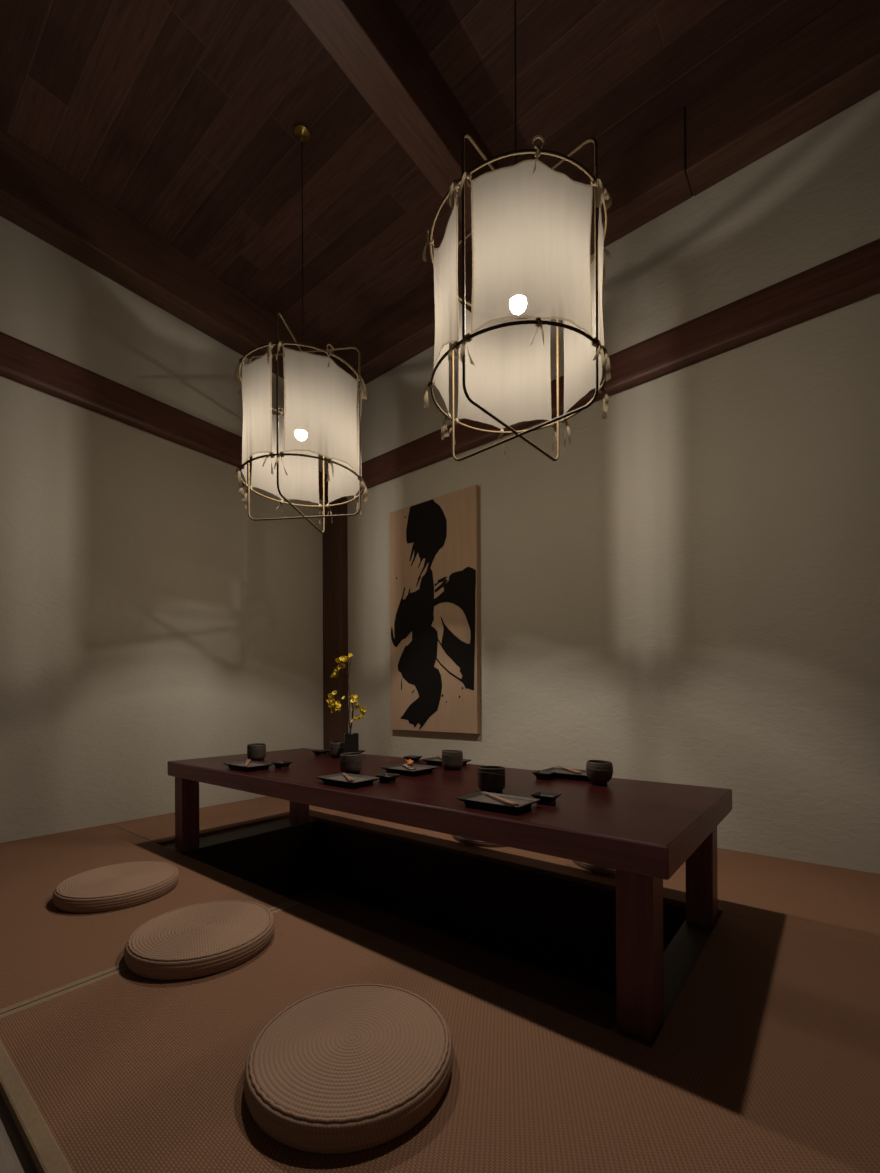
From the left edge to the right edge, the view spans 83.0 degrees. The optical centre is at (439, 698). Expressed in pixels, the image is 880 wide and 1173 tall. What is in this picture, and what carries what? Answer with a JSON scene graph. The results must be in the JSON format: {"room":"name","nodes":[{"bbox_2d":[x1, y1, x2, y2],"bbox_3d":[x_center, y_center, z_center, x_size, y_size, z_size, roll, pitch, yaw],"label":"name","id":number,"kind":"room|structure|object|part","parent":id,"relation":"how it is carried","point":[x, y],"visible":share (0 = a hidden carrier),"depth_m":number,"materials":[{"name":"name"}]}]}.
{"room":"japanese dining room","nodes":[
{"label":"japanese dining room","id":0,"kind":"room"},
{"bbox_2d":[0,216,327,842],"bbox_3d":[-2.251,-0.750,2.284,0.120,3.880,4.540,0,0,38],"label":"wall","id":1,"kind":"structure","parent":0,"point":[147,621],"depth_m":2.80,"materials":[{"name":"paint"}]},
{"bbox_2d":[0,129,326,378],"bbox_3d":[-2.149,-2.448,2.197,0.160,0.285,4.300,0,0,38],"label":"ceiling beam","id":2,"kind":"structure","parent":1,"relation":"attached to","point":[36,196],"depth_m":2.68,"materials":[{"name":"brown wood"}]},
{"bbox_2d":[0,331,327,500],"bbox_3d":[-2.184,-1.634,2.228,0.060,0.203,4.300,0,0,38],"label":"trim","id":3,"kind":"structure","parent":1,"relation":"attached to","point":[22,362],"depth_m":2.70,"materials":[{"name":"brown wood"}]},
{"bbox_2d":[0,821,682,1172],"bbox_3d":[-0.514,0.702,0.910,4.300,0.001,4.300,0,0,38],"label":"floor","id":4,"kind":"structure","parent":0,"point":[15,1157],"depth_m":0.78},
{"bbox_2d":[0,824,295,1014],"bbox_3d":[-1.397,0.695,1.886,1.699,0.022,0.805,0,0,38],"label":"mat","id":5,"kind":"object","parent":4,"relation":"on","point":[46,950],"visible":0.54,"depth_m":1.64,"materials":[{"name":"wicker"}]},
{"bbox_2d":[52,861,178,912],"bbox_3d":[-1.137,0.658,1.764,0.375,0.052,0.375,0,0,21],"label":"floor cushion","id":6,"kind":"object","parent":5,"relation":"on","point":[128,884],"visible":1,"depth_m":1.69,"materials":[{"name":"wicker"}]},
{"bbox_2d":[111,796,320,844],"bbox_3d":[-1.101,0.695,3.143,0.598,0.020,1.528,0,0,38],"label":"mat","id":7,"kind":"object","parent":4,"relation":"on","point":[159,829],"visible":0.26,"depth_m":2.82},
{"bbox_2d":[162,817,316,852],"bbox_3d":[-1.024,0.702,2.606,0.189,0.004,0.784,0,0,38],"label":"trim","id":8,"kind":"structure","parent":4,"relation":"on","point":[249,831],"depth_m":2.58,"materials":[{"name":"brown wood"}]},
{"bbox_2d":[181,821,685,1030],"bbox_3d":[-0.181,0.891,1.937,1.962,0.380,0.786,0,0,38],"label":"floor","id":9,"kind":"structure","parent":4,"relation":"in","point":[548,940],"depth_m":2.19,"materials":[{"name":"brown wood"}]},
{"bbox_2d":[0,902,879,1172],"bbox_3d":[0.531,0.687,0.856,2.593,0.022,1.590,0,0,38],"label":"mat","id":10,"kind":"object","parent":4,"relation":"on","point":[766,1059],"visible":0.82,"depth_m":0.91,"materials":[{"name":"wicker"}]},
{"bbox_2d":[124,900,274,979],"bbox_3d":[-0.656,0.656,1.382,0.387,0.052,0.387,0,0,-42],"label":"floor cushion","id":11,"kind":"object","parent":10,"relation":"on","point":[212,937],"visible":1,"depth_m":1.31,"materials":[{"name":"wicker"}]},
{"bbox_2d":[243,984,453,1153],"bbox_3d":[-0.163,0.654,0.921,0.375,0.052,0.375,0,0,-3],"label":"floor cushion","id":12,"kind":"object","parent":10,"relation":"on","point":[356,1067],"visible":1,"depth_m":0.85,"materials":[{"name":"wicker"}]},
{"bbox_2d":[168,748,731,1041],"bbox_3d":[-0.178,0.493,1.942,2.192,0.408,0.765,0,0,38],"label":"table","id":13,"kind":"object","parent":4,"relation":"on","point":[645,831],"visible":0.94,"depth_m":1.34,"materials":[{"name":"brown wood"}]},
{"bbox_3d":[-1.187,0.530,2.334,0.076,0.342,0.080,0,0,38],"label":"leg","id":14,"kind":"part","parent":13,"relation":"part of","materials":[{"name":"brown wood"}]},
{"bbox_2d":[223,760,273,770],"bbox_3d":[-0.794,0.281,2.066,0.191,0.021,0.123,0,0,38],"label":"plate","id":15,"kind":"object","parent":13,"relation":"on","point":[252,765],"visible":0.94,"depth_m":2.04,"materials":[{"name":"grey ceramic"}]},
{"bbox_2d":[247,743,265,760],"bbox_3d":[-0.864,0.253,2.344,0.086,0.076,0.088,0,0,17],"label":"tea cup","id":16,"kind":"object","parent":13,"relation":"on","point":[255,751],"visible":0.98,"depth_m":2.31,"materials":[{"name":"grey ceramic"}]},
{"bbox_2d":[271,761,291,767],"bbox_3d":[-0.664,0.279,2.090,0.067,0.024,0.063,0,0,36],"label":"sauce dish","id":17,"kind":"object","parent":13,"relation":"on","point":[278,764],"visible":0.98,"depth_m":2.08,"materials":[{"name":"grey ceramic"}]},
{"bbox_3d":[-0.798,0.529,2.823,0.076,0.342,0.080,0,0,38],"label":"leg","id":18,"kind":"part","parent":13,"relation":"part of","materials":[{"name":"brown wood"}]},
{"bbox_2d":[312,749,328,755],"bbox_3d":[-0.614,0.279,2.552,0.067,0.024,0.063,0,0,36],"label":"sauce dish","id":19,"kind":"object","parent":13,"relation":"on","point":[320,752],"visible":1,"depth_m":2.54,"materials":[{"name":"grey ceramic"}]},
{"bbox_3d":[-0.614,0.273,2.552,0.067,0.012,0.063,0,0,36],"label":"dish","id":20,"kind":"part","parent":19,"relation":"part of","materials":[{"name":"black ceramic"}]},
{"bbox_2d":[329,741,343,757],"bbox_3d":[-0.500,0.252,2.448,0.087,0.076,0.086,0,0,14],"label":"tea cup","id":21,"kind":"object","parent":13,"relation":"on","point":[336,748],"visible":0.78,"depth_m":2.41,"materials":[{"name":"grey ceramic"}]},
{"bbox_2d":[316,773,379,787],"bbox_3d":[-0.313,0.279,1.689,0.191,0.021,0.123,0,0,38],"label":"plate","id":22,"kind":"object","parent":13,"relation":"on","point":[339,779],"visible":0.96,"depth_m":1.68,"materials":[{"name":"grey ceramic"}]},
{"bbox_2d":[343,773,354,781],"bbox_3d":[-0.314,0.265,1.691,0.018,0.008,0.190,0,0,-19],"label":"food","id":23,"kind":"object","parent":22,"relation":"on","point":[349,778],"visible":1,"depth_m":1.64,"materials":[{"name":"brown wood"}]},
{"bbox_2d":[340,752,362,773],"bbox_3d":[-0.343,0.251,1.921,0.088,0.076,0.086,0,0,-13],"label":"tea cup","id":24,"kind":"object","parent":13,"relation":"on","point":[351,763],"visible":0.98,"depth_m":1.89,"materials":[{"name":"grey ceramic"}]},
{"bbox_2d":[344,733,358,752],"bbox_3d":[-0.423,0.229,2.374,0.065,0.122,0.065,0,0,-13],"label":"vase","id":25,"kind":"object","parent":13,"relation":"on","point":[351,742],"visible":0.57,"depth_m":2.34,"materials":[{"name":"black ceramic"}]},
{"bbox_2d":[326,653,366,734],"bbox_3d":[-0.468,0.022,2.403,0.324,0.476,0.041,0,0,38],"label":"branch","id":26,"kind":"object","parent":25,"relation":"in","point":[336,705],"visible":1,"depth_m":2.39,"materials":[{"name":"yellow plant"}]},
{"bbox_3d":[-0.468,0.031,2.410,0.314,0.459,0.014,0,0,38],"label":"stem","id":27,"kind":"part","parent":26,"relation":"part of","materials":[{"name":"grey plant"}]},
{"bbox_2d":[375,773,399,782],"bbox_3d":[-0.182,0.277,1.724,0.067,0.024,0.063,0,0,36],"label":"sauce dish","id":28,"kind":"object","parent":13,"relation":"on","point":[385,777],"visible":0.91,"depth_m":1.71,"materials":[{"name":"grey ceramic"}]},
{"bbox_2d":[380,763,437,775],"bbox_3d":[-0.120,0.278,1.942,0.179,0.021,0.151,0,0,38],"label":"serving plate","id":29,"kind":"object","parent":13,"relation":"on","point":[398,768],"visible":0.84,"depth_m":1.92,"materials":[{"name":"grey ceramic"}]},
{"bbox_2d":[402,764,415,768],"bbox_3d":[-0.124,0.266,1.958,0.034,0.008,0.130,0,0,-16],"label":"paper slip","id":30,"kind":"object","parent":29,"relation":"on","point":[405,765],"visible":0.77,"depth_m":1.93,"materials":[{"name":"white paper"}]},
{"bbox_2d":[405,759,413,765],"bbox_3d":[-0.119,0.254,1.961,0.029,0.023,0.091,0,0,-16],"label":"snacks","id":31,"kind":"object","parent":30,"relation":"on","point":[410,762],"visible":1,"depth_m":1.95,"materials":[{"name":"orange food"}]},
{"bbox_2d":[403,755,421,761],"bbox_3d":[-0.124,0.276,2.268,0.067,0.024,0.063,0,0,36],"label":"sauce dish","id":32,"kind":"object","parent":13,"relation":"on","point":[412,757],"visible":0.95,"depth_m":2.26,"materials":[{"name":"grey ceramic"}]},
{"bbox_2d":[421,757,470,764],"bbox_3d":[0.028,0.277,2.173,0.191,0.021,0.123,0,0,38],"label":"plate","id":33,"kind":"object","parent":13,"relation":"on","point":[434,760],"visible":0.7,"depth_m":2.17,"materials":[{"name":"grey ceramic"}]},
{"bbox_2d":[442,750,462,769],"bbox_3d":[0.050,0.249,2.018,0.088,0.076,0.086,0,0,34],"label":"tea cup","id":34,"kind":"object","parent":13,"relation":"on","point":[451,759],"visible":1,"depth_m":1.98,"materials":[{"name":"grey ceramic"}]},
{"bbox_2d":[477,766,505,792],"bbox_3d":[0.159,0.249,1.536,0.088,0.076,0.086,0,0,-5],"label":"tea cup","id":35,"kind":"object","parent":13,"relation":"on","point":[491,779],"visible":0.98,"depth_m":1.50,"materials":[{"name":"grey ceramic"}]},
{"bbox_2d":[456,791,539,812],"bbox_3d":[0.154,0.277,1.322,0.191,0.021,0.123,0,0,38],"label":"plate","id":36,"kind":"object","parent":13,"relation":"on","point":[479,799],"visible":1,"depth_m":1.31,"materials":[{"name":"grey ceramic"}]},
{"bbox_2d":[483,792,518,806],"bbox_3d":[0.156,0.263,1.315,0.018,0.008,0.190,0,0,-19],"label":"chopsticks","id":37,"kind":"object","parent":36,"relation":"on","point":[509,802],"visible":1,"depth_m":1.28,"materials":[{"name":"brown wood"}]},
{"bbox_2d":[532,770,555,779],"bbox_3d":[0.370,0.274,1.774,0.067,0.024,0.063,0,0,36],"label":"sauce dish","id":38,"kind":"object","parent":13,"relation":"on","point":[540,774],"visible":1,"depth_m":1.76,"materials":[{"name":"grey ceramic"}]},
{"bbox_2d":[531,791,560,804],"bbox_3d":[0.292,0.275,1.369,0.067,0.024,0.063,0,0,36],"label":"sauce dish","id":39,"kind":"object","parent":13,"relation":"on","point":[549,798],"visible":0.96,"depth_m":1.36,"materials":[{"name":"grey ceramic"}]},
{"bbox_2d":[543,767,588,780],"bbox_3d":[0.473,0.275,1.810,0.191,0.021,0.123,0,0,38],"label":"plate","id":40,"kind":"object","parent":13,"relation":"on","point":[560,772],"visible":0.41,"depth_m":1.79,"materials":[{"name":"grey ceramic"}]},
{"bbox_2d":[557,766,581,773],"bbox_3d":[0.476,0.262,1.845,0.018,0.008,0.190,0,0,-10],"label":"chopsticks","id":41,"kind":"object","parent":40,"relation":"on","point":[572,770],"visible":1,"depth_m":1.81,"materials":[{"name":"brown wood"}]},
{"bbox_2d":[586,760,612,785],"bbox_3d":[0.530,0.247,1.652,0.087,0.077,0.089,0,0,3],"label":"tea cup","id":42,"kind":"object","parent":13,"relation":"on","point":[600,772],"visible":1,"depth_m":1.62,"materials":[{"name":"grey ceramic"}]},
{"bbox_3d":[0.424,0.523,1.055,0.075,0.342,0.080,0,0,38],"label":"leg","id":43,"kind":"part","parent":13,"relation":"part of","materials":[{"name":"brown wood"}]},
{"bbox_3d":[0.812,0.522,1.544,0.075,0.342,0.080,0,0,38],"label":"leg","id":44,"kind":"part","parent":13,"relation":"part of","materials":[{"name":"brown wood"}]},
{"bbox_2d":[309,808,879,946],"bbox_3d":[0.826,0.686,2.114,3.696,0.020,0.742,0,0,38],"label":"mat","id":45,"kind":"object","parent":4,"relation":"on","point":[842,903],"visible":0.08,"depth_m":1.84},
{"bbox_2d":[453,835,505,846],"bbox_3d":[0.247,0.653,2.447,0.375,0.052,0.375,0,0,-16],"label":"floor cushion","id":46,"kind":"object","parent":45,"relation":"on","point":[468,841],"visible":0.02,"depth_m":2.28,"materials":[{"name":"wicker"}]},
{"bbox_2d":[573,860,615,875],"bbox_3d":[0.735,0.650,2.057,0.375,0.052,0.375,0,0,11],"label":"floor cushion","id":47,"kind":"object","parent":45,"relation":"on","point":[594,868],"visible":0.02,"depth_m":1.92,"materials":[{"name":"wicker"}]},
{"bbox_2d":[611,915,719,1047],"bbox_3d":[0.620,0.695,1.300,0.087,0.004,0.784,0,0,38],"label":"trim","id":48,"kind":"structure","parent":4,"relation":"on","point":[681,955],"depth_m":1.31,"materials":[{"name":"brown wood"}]},
{"bbox_2d":[0,0,841,348],"bbox_3d":[-0.528,-2.648,0.910,4.300,0.100,4.300,0,0,38],"label":"ceiling","id":49,"kind":"structure","parent":0,"point":[182,116],"depth_m":2.19,"materials":[{"name":"brown wood"}]},
{"bbox_2d":[235,123,367,533],"bbox_3d":[-0.631,-1.711,2.280,0.571,1.772,0.566,0,0,-18],"label":"pendant lamp","id":50,"kind":"object","parent":49,"relation":"hanging from","point":[322,413],"visible":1,"depth_m":2.09,"materials":[{"name":"white fabric"}]},
{"bbox_3d":[-0.811,-1.208,2.135,0.065,0.427,0.341,0,0,-38],"label":"cloth panel","id":51,"kind":"part","parent":50,"relation":"part of","materials":[{"name":"beige fabric"}]},
{"bbox_3d":[-0.772,-1.208,2.464,0.341,0.427,0.066,0,0,-38],"label":"cloth panel","id":52,"kind":"part","parent":50,"relation":"part of","materials":[{"name":"beige fabric"}]},
{"bbox_3d":[-0.635,-1.925,2.280,0.015,1.285,0.005,0,0,2],"label":"cord","id":53,"kind":"part","parent":50,"relation":"part of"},
{"bbox_3d":[-0.483,-1.209,2.096,0.341,0.427,0.065,0,0,-38],"label":"cloth panel","id":54,"kind":"part","parent":50,"relation":"part of","materials":[{"name":"beige fabric"}]},
{"bbox_3d":[-0.443,-1.210,2.423,0.064,0.427,0.339,0,0,-38],"label":"cloth panel","id":55,"kind":"part","parent":50,"relation":"part of","materials":[{"name":"beige fabric"}]},
{"bbox_2d":[287,0,500,231],"bbox_3d":[-0.871,-2.456,1.082,0.147,0.280,4.143,0,0,38],"label":"trim","id":56,"kind":"structure","parent":49,"relation":"attached to","point":[372,42],"depth_m":1.93,"materials":[{"name":"brown wood"}]},
{"bbox_2d":[423,0,611,460],"bbox_3d":[0.240,-1.715,1.580,0.572,1.771,0.571,0,0,-26],"label":"pendant lamp","id":57,"kind":"object","parent":49,"relation":"hanging from","point":[531,222],"visible":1,"depth_m":1.38,"materials":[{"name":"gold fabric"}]},
{"bbox_3d":[0.010,-1.212,1.567,0.065,0.427,0.340,0,0,-3],"label":"cloth panel","id":58,"kind":"part","parent":57,"relation":"part of","materials":[{"name":"beige fabric"}]},
{"bbox_3d":[0.231,-1.212,1.813,0.341,0.427,0.066,0,0,-3],"label":"cloth panel","id":59,"kind":"part","parent":57,"relation":"part of","materials":[{"name":"beige fabric"}]},
{"bbox_3d":[0.242,-1.947,1.579,0.010,1.248,0.005,0,0,2],"label":"cord","id":60,"kind":"part","parent":57,"relation":"part of","materials":[{"name":"black"}]},
{"bbox_3d":[0.256,-1.213,1.346,0.341,0.427,0.065,0,0,-3],"label":"cloth panel","id":61,"kind":"part","parent":57,"relation":"part of","materials":[{"name":"beige fabric"}]},
{"bbox_3d":[0.477,-1.214,1.592,0.065,0.427,0.341,0,0,-3],"label":"cloth panel","id":62,"kind":"part","parent":57,"relation":"part of","materials":[{"name":"beige fabric"}]},
{"bbox_2d":[345,90,879,873],"bbox_3d":[0.854,-0.764,2.640,4.300,3.880,0.120,0,0,38],"label":"wall","id":63,"kind":"structure","parent":0,"point":[689,593],"depth_m":2.28,"materials":[{"name":"paint"}]},
{"bbox_2d":[322,497,347,749],"bbox_3d":[-0.807,-0.421,3.835,0.210,2.210,0.076,0,0,38],"label":"trim","id":64,"kind":"structure","parent":63,"relation":"attached to","point":[335,535],"depth_m":3.79,"materials":[{"name":"brown wood"}]},
{"bbox_2d":[390,485,480,733],"bbox_3d":[-0.052,-0.540,3.258,0.732,1.514,0.041,0,0,38],"label":"painting","id":65,"kind":"object","parent":63,"relation":"attached to","point":[435,686],"visible":1,"depth_m":3.21,"materials":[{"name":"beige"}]},
{"bbox_2d":[327,107,691,388],"bbox_3d":[0.163,-2.459,3.007,2.451,0.283,0.156,0,0,38],"label":"trim","id":66,"kind":"structure","parent":63,"relation":"attached to","point":[647,178],"depth_m":2.42,"materials":[{"name":"brown wood"}]},
{"bbox_2d":[344,238,879,496],"bbox_3d":[0.818,-1.635,2.551,4.240,0.193,0.060,0,0,38],"label":"trim","id":67,"kind":"structure","parent":63,"relation":"attached to","point":[853,275],"depth_m":2.22,"materials":[{"name":"brown wood"}]},
{"bbox_2d":[686,0,879,195],"bbox_3d":[1.787,-2.465,1.723,1.686,0.285,0.148,0,0,38],"label":"ceiling beam","id":68,"kind":"structure","parent":63,"relation":"attached to","point":[831,64],"depth_m":1.98,"materials":[{"name":"brown wood"}]}
]}

